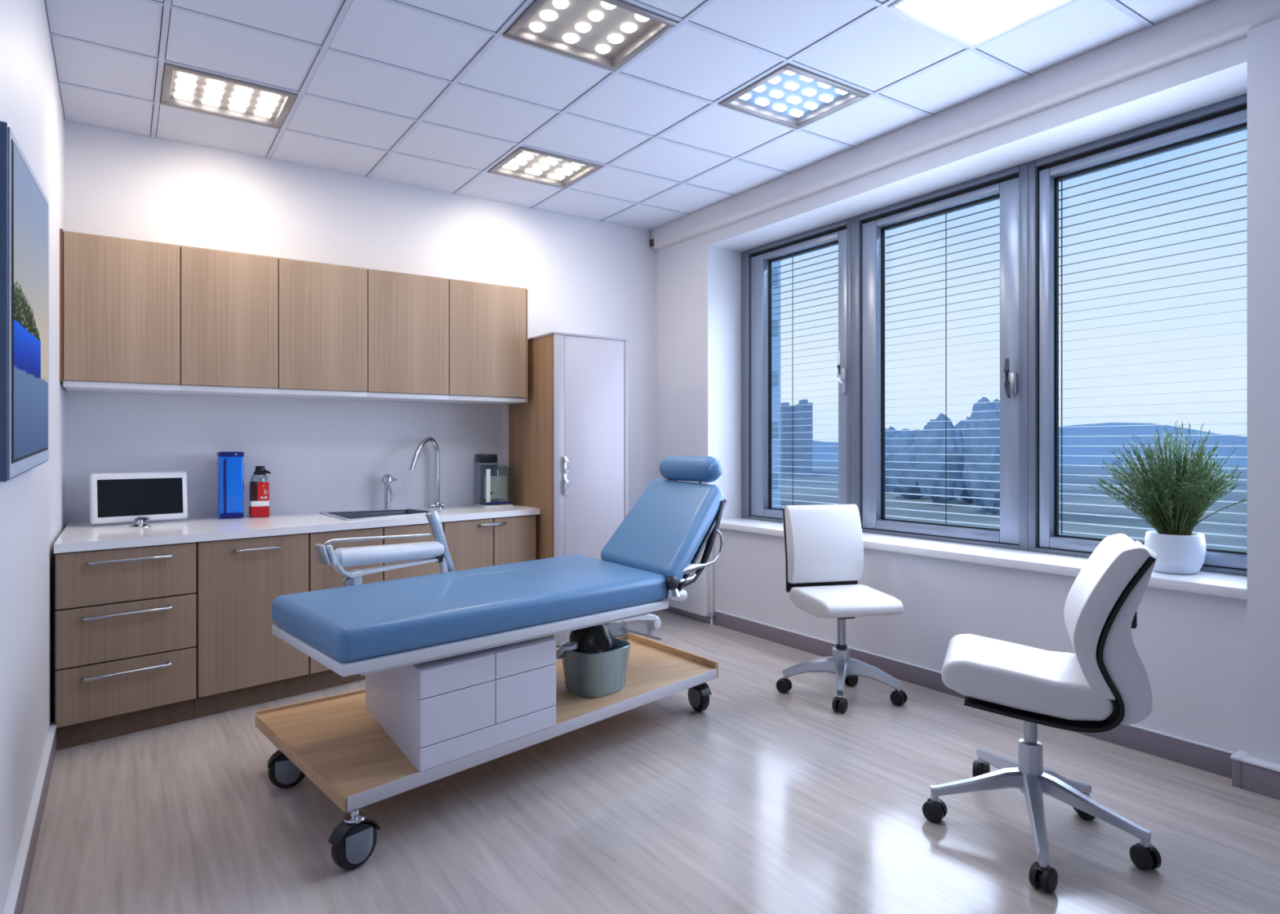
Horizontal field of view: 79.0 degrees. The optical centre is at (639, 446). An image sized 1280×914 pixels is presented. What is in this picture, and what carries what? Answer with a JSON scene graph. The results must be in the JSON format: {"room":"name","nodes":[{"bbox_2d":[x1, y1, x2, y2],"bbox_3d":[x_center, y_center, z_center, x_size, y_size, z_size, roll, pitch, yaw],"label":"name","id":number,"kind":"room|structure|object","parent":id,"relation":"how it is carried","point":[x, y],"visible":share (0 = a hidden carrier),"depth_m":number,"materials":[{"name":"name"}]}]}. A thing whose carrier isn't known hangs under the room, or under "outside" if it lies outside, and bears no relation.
{"room":"examination room","nodes":[
{"label":"examination room","id":0,"kind":"room"},
{"bbox_2d":[0,0,64,913],"bbox_3d":[-1.304,-0.265,1.341,0.200,3.030,6.680,0,0,-34],"label":"wall","id":1,"kind":"structure","parent":0,"point":[32,503],"depth_m":2.46,"materials":[{"name":"paint"}]},
{"bbox_2d":[0,121,48,481],"bbox_3d":[-1.654,-0.370,2.087,0.044,0.888,1.111,0,0,-34],"label":"framed picture","id":2,"kind":"object","parent":1,"relation":"attached to","point":[24,203],"visible":1,"depth_m":1.83,"materials":[{"name":"blue paper"}]},
{"bbox_2d":[13,144,48,459],"bbox_3d":[-1.627,-0.370,2.085,0.001,0.796,0.966,0,0,-34],"label":"print","id":3,"kind":"object","parent":2,"relation":"attached to","point":[30,208],"depth_m":1.98},
{"bbox_2d":[2,721,56,913],"bbox_3d":[-0.939,1.191,0.996,0.022,0.118,5.300,0,0,-34],"label":"baseboard","id":4,"kind":"structure","parent":1,"relation":"attached to","point":[16,895],"depth_m":2.33,"materials":[{"name":"grey"}]},
{"bbox_2d":[64,117,656,533],"bbox_3d":[-1.254,-0.265,5.274,4.257,3.030,0.200,0,0,-34],"label":"wall","id":5,"kind":"structure","parent":0,"point":[583,276],"depth_m":4.72,"materials":[{"name":"paint"}]},
{"bbox_2d":[59,228,180,395],"bbox_3d":[-2.649,-0.658,3.974,0.493,0.744,0.405,0,0,-34],"label":"upper cabinet","id":6,"kind":"object","parent":5,"relation":"attached to","point":[120,298],"visible":1,"depth_m":3.81,"materials":[{"name":"brown wood"}]},
{"bbox_2d":[176,245,278,397],"bbox_3d":[-2.256,-0.655,4.241,0.457,0.738,0.399,0,0,-34],"label":"upper cabinet","id":7,"kind":"object","parent":5,"relation":"attached to","point":[229,300],"visible":0.89,"depth_m":4.07,"materials":[{"name":"brown wood"}]},
{"bbox_2d":[268,257,368,400],"bbox_3d":[-1.870,-0.655,4.500,0.471,0.738,0.399,0,0,-34],"label":"upper cabinet","id":8,"kind":"object","parent":5,"relation":"attached to","point":[322,308],"visible":0.86,"depth_m":4.33,"materials":[{"name":"brown wood"}]},
{"bbox_2d":[351,268,448,403],"bbox_3d":[-1.474,-0.655,4.765,0.483,0.738,0.399,0,0,-34],"label":"upper cabinet","id":9,"kind":"object","parent":5,"relation":"attached to","point":[408,314],"visible":0.89,"depth_m":4.59,"materials":[{"name":"brown wood"}]},
{"bbox_2d":[427,279,528,405],"bbox_3d":[-1.055,-0.655,5.045,0.525,0.738,0.399,0,0,-34],"label":"upper cabinet","id":10,"kind":"object","parent":5,"relation":"attached to","point":[488,323],"visible":0.94,"depth_m":4.88,"materials":[{"name":"brown wood"}]},
{"bbox_2d":[649,239,653,247],"bbox_3d":[0.116,-1.581,6.034,0.060,0.056,0.060,0,0,-34],"label":"sensor","id":11,"kind":"object","parent":5,"relation":"attached to","point":[651,242],"visible":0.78,"depth_m":6.02,"materials":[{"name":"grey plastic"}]},
{"bbox_2d":[474,503,513,508],"bbox_3d":[-0.975,0.389,5.148,0.202,0.012,0.260,0,0,-34],"label":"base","id":12,"kind":"object","parent":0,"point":[484,505],"depth_m":5.08,"materials":[{"name":"white plastic"}]},
{"bbox_2d":[45,0,1213,230],"bbox_3d":[0.548,-1.740,2.581,4.257,0.121,6.280,0,0,-34],"label":"ceiling","id":13,"kind":"structure","parent":0,"point":[428,94],"depth_m":3.55,"materials":[{"name":"grey"}]},
{"bbox_2d":[160,53,297,129],"bbox_3d":[-1.989,-1.701,3.750,0.539,0.058,0.477,0,0,-34],"label":"ceiling light","id":14,"kind":"object","parent":13,"relation":"attached to","point":[182,87],"visible":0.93,"depth_m":3.78,"materials":[{"name":"grey plastic"}]},
{"bbox_2d":[487,146,603,189],"bbox_3d":[-0.576,-1.701,4.696,0.539,0.058,0.477,0,0,-34],"label":"ceiling light","id":15,"kind":"object","parent":13,"relation":"attached to","point":[526,164],"visible":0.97,"depth_m":4.74,"materials":[{"name":"grey plastic"}]},
{"bbox_2d":[502,0,678,71],"bbox_3d":[-0.204,-1.701,3.122,0.539,0.058,0.477,0,0,-34],"label":"ceiling light","id":16,"kind":"object","parent":13,"relation":"attached to","point":[606,34],"visible":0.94,"depth_m":3.16,"materials":[{"name":"grey plastic"}]},
{"bbox_2d":[718,62,869,129],"bbox_3d":[0.739,-1.701,3.753,0.539,0.058,0.477,0,0,-34],"label":"ceiling light","id":17,"kind":"object","parent":13,"relation":"attached to","point":[793,96],"visible":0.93,"depth_m":3.79,"materials":[{"name":"grey plastic"}]},
{"bbox_2d":[888,0,1073,48],"bbox_3d":[1.300,-1.701,2.913,0.539,0.058,0.477,0,0,-34],"label":"ceiling light","id":18,"kind":"object","parent":13,"relation":"attached to","point":[970,23],"visible":0.98,"depth_m":3.02,"materials":[{"name":"white plastic"}]},
{"bbox_2d":[22,608,1279,913],"bbox_3d":[0.465,1.300,2.526,4.457,0.100,6.680,0,0,-34],"label":"floor","id":19,"kind":"structure","parent":0,"point":[762,799],"depth_m":2.59,"materials":[{"name":"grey wood"}]},
{"bbox_2d":[53,542,195,751],"bbox_3d":[-2.454,0.842,3.718,0.518,0.816,1.047,0,0,-34],"label":"base cabinet","id":20,"kind":"object","parent":19,"relation":"on","point":[125,618],"visible":0.99,"depth_m":3.33,"materials":[{"name":"brown wood"}]},
{"bbox_2d":[53,503,540,553],"bbox_3d":[-1.642,0.413,4.260,2.456,0.037,1.052,0,0,-34],"label":"countertop","id":21,"kind":"structure","parent":20,"relation":"on","point":[78,536],"depth_m":3.89,"materials":[{"name":"white"}]},
{"bbox_2d":[88,471,187,527],"bbox_3d":[-2.571,0.263,3.986,0.314,0.262,0.378,0,0,3],"label":"monitor","id":22,"kind":"object","parent":21,"relation":"on","point":[114,497],"visible":1,"depth_m":3.96,"materials":[{"name":"white plastic"}]},
{"bbox_2d":[217,451,244,519],"bbox_3d":[-2.278,0.211,4.321,0.124,0.367,0.128,0,0,-34],"label":"dispenser","id":23,"kind":"object","parent":21,"relation":"on","point":[230,486],"visible":1,"depth_m":4.27,"materials":[{"name":"blue plastic"}]},
{"bbox_2d":[248,466,271,517],"bbox_3d":[-2.141,0.252,4.379,0.107,0.286,0.088,0,0,-34],"label":"bottle","id":24,"kind":"object","parent":21,"relation":"on","point":[259,507],"visible":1,"depth_m":4.35,"materials":[{"name":"red plastic"}]},
{"bbox_2d":[319,508,442,520],"bbox_3d":[-1.480,0.467,4.535,0.625,0.156,0.566,0,0,-34],"label":"sink","id":25,"kind":"object","parent":21,"relation":"in","point":[363,514],"visible":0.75,"depth_m":4.71,"materials":[{"name":"grey metal"}]},
{"bbox_2d":[329,509,428,519],"bbox_3d":[-1.483,0.469,4.537,0.582,0.151,0.527,0,0,-34],"label":"basin","id":26,"kind":"object","parent":25,"relation":"in","point":[363,514],"depth_m":4.71,"materials":[{"name":"grey metal"}]},
{"bbox_2d":[381,474,397,509],"bbox_3d":[-1.542,0.282,4.824,0.154,0.226,0.085,0,0,43],"label":"tap","id":27,"kind":"object","parent":21,"relation":"on","point":[387,479],"visible":0.94,"depth_m":4.83,"materials":[{"name":"silver metal"}]},
{"bbox_2d":[408,436,445,508],"bbox_3d":[-1.346,0.166,4.940,0.090,0.457,0.295,0,0,20],"label":"tap","id":28,"kind":"object","parent":21,"relation":"on","point":[437,504],"visible":1,"depth_m":5.01,"materials":[{"name":"silver metal"}]},
{"bbox_2d":[430,502,444,508],"bbox_3d":[-1.313,0.380,5.030,0.090,0.030,0.090,0,0,-34],"label":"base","id":29,"kind":"object","parent":28,"relation":"attached to","point":[437,505],"depth_m":5.01,"materials":[{"name":"silver metal"}]},
{"bbox_2d":[474,453,513,508],"bbox_3d":[-0.976,0.223,5.150,0.202,0.345,0.265,0,0,-34],"label":"coffee maker","id":30,"kind":"object","parent":21,"relation":"on","point":[490,487],"visible":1,"depth_m":5.14,"materials":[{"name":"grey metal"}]},
{"bbox_2d":[194,533,308,719],"bbox_3d":[-2.068,0.842,4.054,0.505,0.816,0.918,0,0,-34],"label":"base cabinet","id":31,"kind":"object","parent":19,"relation":"on","point":[240,663],"visible":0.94,"depth_m":3.69,"materials":[{"name":"brown wood"}]},
{"bbox_2d":[305,522,443,693],"bbox_3d":[-1.578,0.842,4.450,0.760,0.816,0.804,0,0,-34],"label":"base cabinet","id":32,"kind":"object","parent":19,"relation":"on","point":[321,576],"visible":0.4,"depth_m":4.07,"materials":[{"name":"brown"}]},
{"bbox_2d":[442,515,536,571],"bbox_3d":[-1.031,0.842,4.920,0.681,0.816,0.633,0,0,-34],"label":"base cabinet","id":33,"kind":"object","parent":19,"relation":"on","point":[487,542],"visible":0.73,"depth_m":4.71,"materials":[{"name":"brown wood"}]},
{"bbox_2d":[255,455,727,870],"bbox_3d":[-0.520,0.648,3.342,1.126,1.204,2.070,0,0,45],"label":"examination table","id":34,"kind":"object","parent":19,"relation":"on","point":[462,670],"visible":0.88,"depth_m":2.81,"materials":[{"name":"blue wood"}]},
{"bbox_2d":[267,750,283,768],"bbox_3d":[-1.294,1.136,2.855,0.136,0.050,0.052,0,0,-26],"label":"hood","id":35,"kind":"object","parent":34,"relation":"attached to","point":[276,761],"depth_m":2.82,"materials":[{"name":"black plastic"}]},
{"bbox_2d":[328,817,380,847],"bbox_3d":[-0.849,1.133,2.312,0.052,0.051,0.141,0,0,38],"label":"hood","id":36,"kind":"object","parent":34,"relation":"attached to","point":[352,832],"depth_m":2.29,"materials":[{"name":"black plastic"}]},
{"bbox_2d":[331,555,438,578],"bbox_3d":[-1.048,0.472,3.196,0.060,0.096,0.468,0,0,42],"label":"armrest","id":37,"kind":"object","parent":34,"relation":"on","point":[338,562],"depth_m":3.13,"materials":[{"name":"white metal"}]},
{"bbox_2d":[271,554,666,662],"bbox_3d":[-0.592,0.589,3.091,1.551,0.108,0.786,0,0,-44],"label":"seat cushion","id":38,"kind":"object","parent":34,"relation":"on","point":[388,621],"depth_m":2.75,"materials":[{"name":"blue leather"}]},
{"bbox_2d":[555,626,631,697],"bbox_3d":[-0.210,0.893,3.309,0.247,0.290,0.327,0,0,44],"label":"bucket","id":39,"kind":"object","parent":34,"relation":"on","point":[604,673],"visible":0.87,"depth_m":3.23,"materials":[{"name":"grey plastic"}]},
{"bbox_2d":[568,623,614,653],"bbox_3d":[-0.199,0.861,3.324,0.196,0.243,0.189,0,0,-34],"label":"bag","id":40,"kind":"object","parent":39,"relation":"in","point":[596,639],"visible":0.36,"depth_m":3.27,"materials":[{"name":"black plastic"}]},
{"bbox_2d":[600,478,724,582],"bbox_3d":[0.114,0.376,3.652,0.468,0.421,0.725,0,0,-34],"label":"backrest cushion","id":41,"kind":"object","parent":34,"relation":"on","point":[665,532],"depth_m":3.53,"materials":[{"name":"blue leather"}]},
{"bbox_2d":[697,682,711,696],"bbox_3d":[0.278,1.136,3.677,0.052,0.050,0.136,0,0,-32],"label":"hood","id":42,"kind":"object","parent":34,"relation":"attached to","point":[703,690],"depth_m":3.63,"materials":[{"name":"black plastic"}]},
{"bbox_2d":[508,331,628,646],"bbox_3d":[-0.484,0.268,5.236,0.553,1.964,0.718,0,0,-34],"label":"tall cabinet","id":43,"kind":"object","parent":19,"relation":"on","point":[568,444],"visible":0.73,"depth_m":4.97,"materials":[{"name":"grey wood"}]},
{"bbox_2d":[776,504,907,713],"bbox_3d":[0.986,0.778,3.878,0.490,0.944,0.563,0,0,-21],"label":"office chair","id":44,"kind":"object","parent":19,"relation":"on","point":[824,546],"visible":1,"depth_m":3.96,"materials":[{"name":"white leather"}]},
{"bbox_2d":[922,533,1161,893],"bbox_3d":[1.285,0.771,2.526,0.684,0.958,0.722,0,0,-34],"label":"office chair","id":45,"kind":"object","parent":19,"relation":"on","point":[1103,686],"visible":1,"depth_m":2.35,"materials":[{"name":"silver metal"}]},
{"bbox_2d":[930,790,938,802],"bbox_3d":[0.987,1.169,2.600,0.026,0.038,0.026,0,0,-34],"label":"socket","id":46,"kind":"object","parent":45,"relation":"attached to","point":[934,793],"depth_m":2.59,"materials":[{"name":"silver metal"}]},
{"bbox_2d":[927,798,946,812],"bbox_3d":[0.991,1.198,2.596,0.060,0.037,0.012,0,0,42],"label":"hood","id":47,"kind":"object","parent":45,"relation":"attached to","point":[935,805],"depth_m":2.58,"materials":[{"name":"black plastic"}]},
{"bbox_2d":[977,762,982,773],"bbox_3d":[1.277,1.198,2.907,0.012,0.037,0.060,0,0,30],"label":"hood","id":48,"kind":"object","parent":45,"relation":"attached to","point":[980,764],"depth_m":2.89,"materials":[{"name":"black plastic"}]},
{"bbox_2d":[977,756,985,764],"bbox_3d":[1.280,1.169,2.913,0.026,0.038,0.026,0,0,-34],"label":"socket","id":49,"kind":"object","parent":45,"relation":"attached to","point":[980,761],"depth_m":2.90,"materials":[{"name":"silver metal"}]},
{"bbox_2d":[1038,856,1048,869],"bbox_3d":[1.139,1.169,2.193,0.026,0.038,0.026,0,0,-34],"label":"socket","id":50,"kind":"object","parent":45,"relation":"attached to","point":[1042,860],"depth_m":2.18,"materials":[{"name":"silver metal"}]},
{"bbox_2d":[1037,865,1049,874],"bbox_3d":[1.144,1.198,2.197,0.060,0.037,0.012,0,0,-38],"label":"hood","id":51,"kind":"object","parent":45,"relation":"attached to","point":[1042,869],"depth_m":2.18,"materials":[{"name":"black plastic"}]},
{"bbox_2d":[1135,843,1154,853],"bbox_3d":[1.498,1.198,2.310,0.012,0.037,0.060,0,0,-13],"label":"hood","id":52,"kind":"object","parent":45,"relation":"attached to","point":[1146,848],"depth_m":2.29,"materials":[{"name":"black plastic"}]},
{"bbox_2d":[1140,835,1150,848],"bbox_3d":[1.499,1.169,2.304,0.026,0.038,0.026,0,0,-34],"label":"socket","id":53,"kind":"object","parent":45,"relation":"attached to","point":[1144,840],"depth_m":2.29,"materials":[{"name":"silver metal"}]},
{"bbox_2d":[656,36,1247,752],"bbox_3d":[1.419,-0.265,4.630,0.530,3.030,3.845,0,0,-34],"label":"wall","id":54,"kind":"structure","parent":0,"point":[1191,647],"depth_m":4.05,"materials":[{"name":"paint"}]},
{"bbox_2d":[664,543,715,624],"bbox_3d":[0.310,0.922,5.736,0.077,0.655,0.712,0,0,-34],"label":"radiator","id":55,"kind":"object","parent":54,"relation":"attached to","point":[699,601],"visible":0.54,"depth_m":5.48,"materials":[{"name":"white metal"}]},
{"bbox_2d":[741,217,850,522],"bbox_3d":[1.072,-0.455,5.319,0.220,1.960,1.034,0,0,-34],"label":"window","id":56,"kind":"structure","parent":54,"relation":"in","point":[756,263],"depth_m":5.56,"materials":[{"name":"grey metal"}]},
{"bbox_2d":[771,243,838,506],"bbox_3d":[1.158,-0.461,5.309,0.028,1.792,0.718,0,0,-34],"label":"blind","id":57,"kind":"object","parent":56,"relation":"attached to","point":[835,244],"visible":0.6,"depth_m":5.35,"materials":[{"name":"white"}]},
{"bbox_2d":[850,162,1028,551],"bbox_3d":[1.673,-0.455,4.411,0.231,1.960,1.142,0,0,-34],"label":"window","id":58,"kind":"structure","parent":54,"relation":"in","point":[1011,184],"depth_m":4.33,"materials":[{"name":"grey metal"}]},
{"bbox_2d":[884,196,999,526],"bbox_3d":[1.740,-0.461,4.440,0.028,1.792,0.820,0,0,-34],"label":"blind","id":59,"kind":"object","parent":58,"relation":"attached to","point":[996,198],"visible":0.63,"depth_m":4.42,"materials":[{"name":"white metal"}]},
{"bbox_2d":[651,0,1279,251],"bbox_3d":[1.859,-1.627,3.452,0.070,0.205,6.268,0,0,-34],"label":"trim","id":60,"kind":"structure","parent":54,"relation":"attached to","point":[1215,24],"depth_m":3.61,"materials":[{"name":"white paint"}]},
{"bbox_2d":[718,518,1247,599],"bbox_3d":[1.488,0.546,4.315,0.365,0.042,3.245,0,0,-34],"label":"windowsill","id":61,"kind":"structure","parent":54,"relation":"attached to","point":[1208,583],"depth_m":3.72,"materials":[{"name":"white laminate"}]},
{"bbox_2d":[1088,419,1247,574],"bbox_3d":[2.186,0.203,3.220,0.506,0.644,0.556,0,0,18],"label":"potted plant","id":62,"kind":"object","parent":61,"relation":"on","point":[1174,509],"visible":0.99,"depth_m":3.19,"materials":[{"name":"green plant"}]},
{"bbox_2d":[714,609,1279,799],"bbox_3d":[2.042,1.194,3.142,0.090,0.112,5.550,0,0,-34],"label":"baseboard","id":63,"kind":"structure","parent":54,"relation":"attached to","point":[1206,757],"depth_m":3.20,"materials":[{"name":"grey"}]},
{"bbox_2d":[1028,93,1247,576],"bbox_3d":[2.306,-0.455,3.530,0.160,1.960,1.025,0,0,-34],"label":"window","id":64,"kind":"structure","parent":54,"relation":"in","point":[1045,173],"depth_m":3.85,"materials":[{"name":"grey metal"}]},
{"bbox_2d":[1058,126,1247,549],"bbox_3d":[2.337,-0.461,3.548,0.028,1.792,0.851,0,0,-34],"label":"blind","id":65,"kind":"object","parent":64,"relation":"attached to","point":[1243,128],"visible":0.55,"depth_m":3.54,"materials":[{"name":"white"}]},
{"bbox_2d":[1247,18,1279,764],"bbox_3d":[3.152,-0.265,2.011,0.565,3.030,2.435,0,0,-34],"label":"column","id":66,"kind":"structure","parent":54,"relation":"attached to","point":[1264,40],"depth_m":2.82,"materials":[{"name":"paint"}]},
{"label":"outside","id":67,"kind":"structure","parent":0,"visible":0},
{"bbox_2d":[780,462,1247,552],"bbox_3d":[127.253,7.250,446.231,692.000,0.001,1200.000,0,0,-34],"label":"ground","id":68,"kind":"structure","parent":67,"point":[1080,470],"depth_m":94.29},
{"bbox_2d":[771,261,780,508],"bbox_3d":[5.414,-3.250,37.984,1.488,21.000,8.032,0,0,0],"label":"building","id":69,"kind":"structure","parent":68,"relation":"on","point":[775,444],"depth_m":34.00,"materials":[{"name":"blue"}]},
{"bbox_2d":[780,402,794,475],"bbox_3d":[38.283,-2.144,206.000,9.244,18.788,11.691,0,0,-34],"label":"building","id":70,"kind":"structure","parent":68,"relation":"on","point":[784,417],"depth_m":200.00,"materials":[{"name":"blue"}]},
{"bbox_2d":[780,402,789,405],"bbox_3d":[38.129,-11.091,205.400,1.545,0.895,6.000,0,0,0],"label":"plant","id":71,"kind":"object","parent":70,"relation":"on","point":[783,403],"depth_m":202.40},
{"bbox_2d":[794,400,813,476],"bbox_3d":[41.017,-2.207,195.000,7.596,18.915,9.671,0,0,-34],"label":"building","id":72,"kind":"structure","parent":68,"relation":"on","point":[803,431],"depth_m":190.00,"materials":[{"name":"blue"}]},
{"bbox_2d":[799,400,808,403],"bbox_3d":[40.895,-11.214,194.500,1.223,0.901,5.000,0,0,0],"label":"plant","id":73,"kind":"object","parent":72,"relation":"on","point":[801,401],"depth_m":192.05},
{"bbox_2d":[884,426,901,493],"bbox_3d":[39.344,2.446,122.015,7.159,11.280,7.051,0,0,-34],"label":"tree","id":74,"kind":"object","parent":68,"relation":"on","point":[888,434],"visible":0.08,"depth_m":120.30,"materials":[{"name":"blue plant"}]},
{"bbox_2d":[884,428,924,499],"bbox_3d":[38.208,2.695,108.017,8.299,10.668,8.285,0,0,-34],"label":"tree","id":75,"kind":"object","parent":68,"relation":"on","point":[914,435],"visible":0.52,"depth_m":105.86,"materials":[{"name":"blue plant"}]},
{"bbox_2d":[915,413,964,506],"bbox_3d":[37.061,1.550,96.010,6.031,11.424,6.112,0,0,-34],"label":"tree","id":76,"kind":"object","parent":68,"relation":"on","point":[941,417],"visible":0.86,"depth_m":94.10,"materials":[{"name":"blue plant"}]},
{"bbox_2d":[955,416,973,503],"bbox_3d":[42.576,1.819,99.960,6.194,11.525,6.176,0,0,-34],"label":"tree","id":77,"kind":"object","parent":68,"relation":"on","point":[962,424],"visible":0.07,"depth_m":99.30,"materials":[{"name":"blue plant"}]},
{"bbox_2d":[962,396,999,514],"bbox_3d":[37.897,0.939,84.014,5.764,12.678,5.734,0,0,-34],"label":"tree","id":78,"kind":"object","parent":68,"relation":"on","point":[990,406],"visible":0.6,"depth_m":82.48,"materials":[{"name":"blue plant"}]},
{"bbox_2d":[813,422,1247,465],"bbox_3d":[129.674,-2.608,351.213,513.677,20.716,672.256,0,0,-34],"label":"hills","id":79,"kind":"structure","parent":68,"relation":"on","point":[1224,451],"depth_m":353.33,"materials":[{"name":"blue"}]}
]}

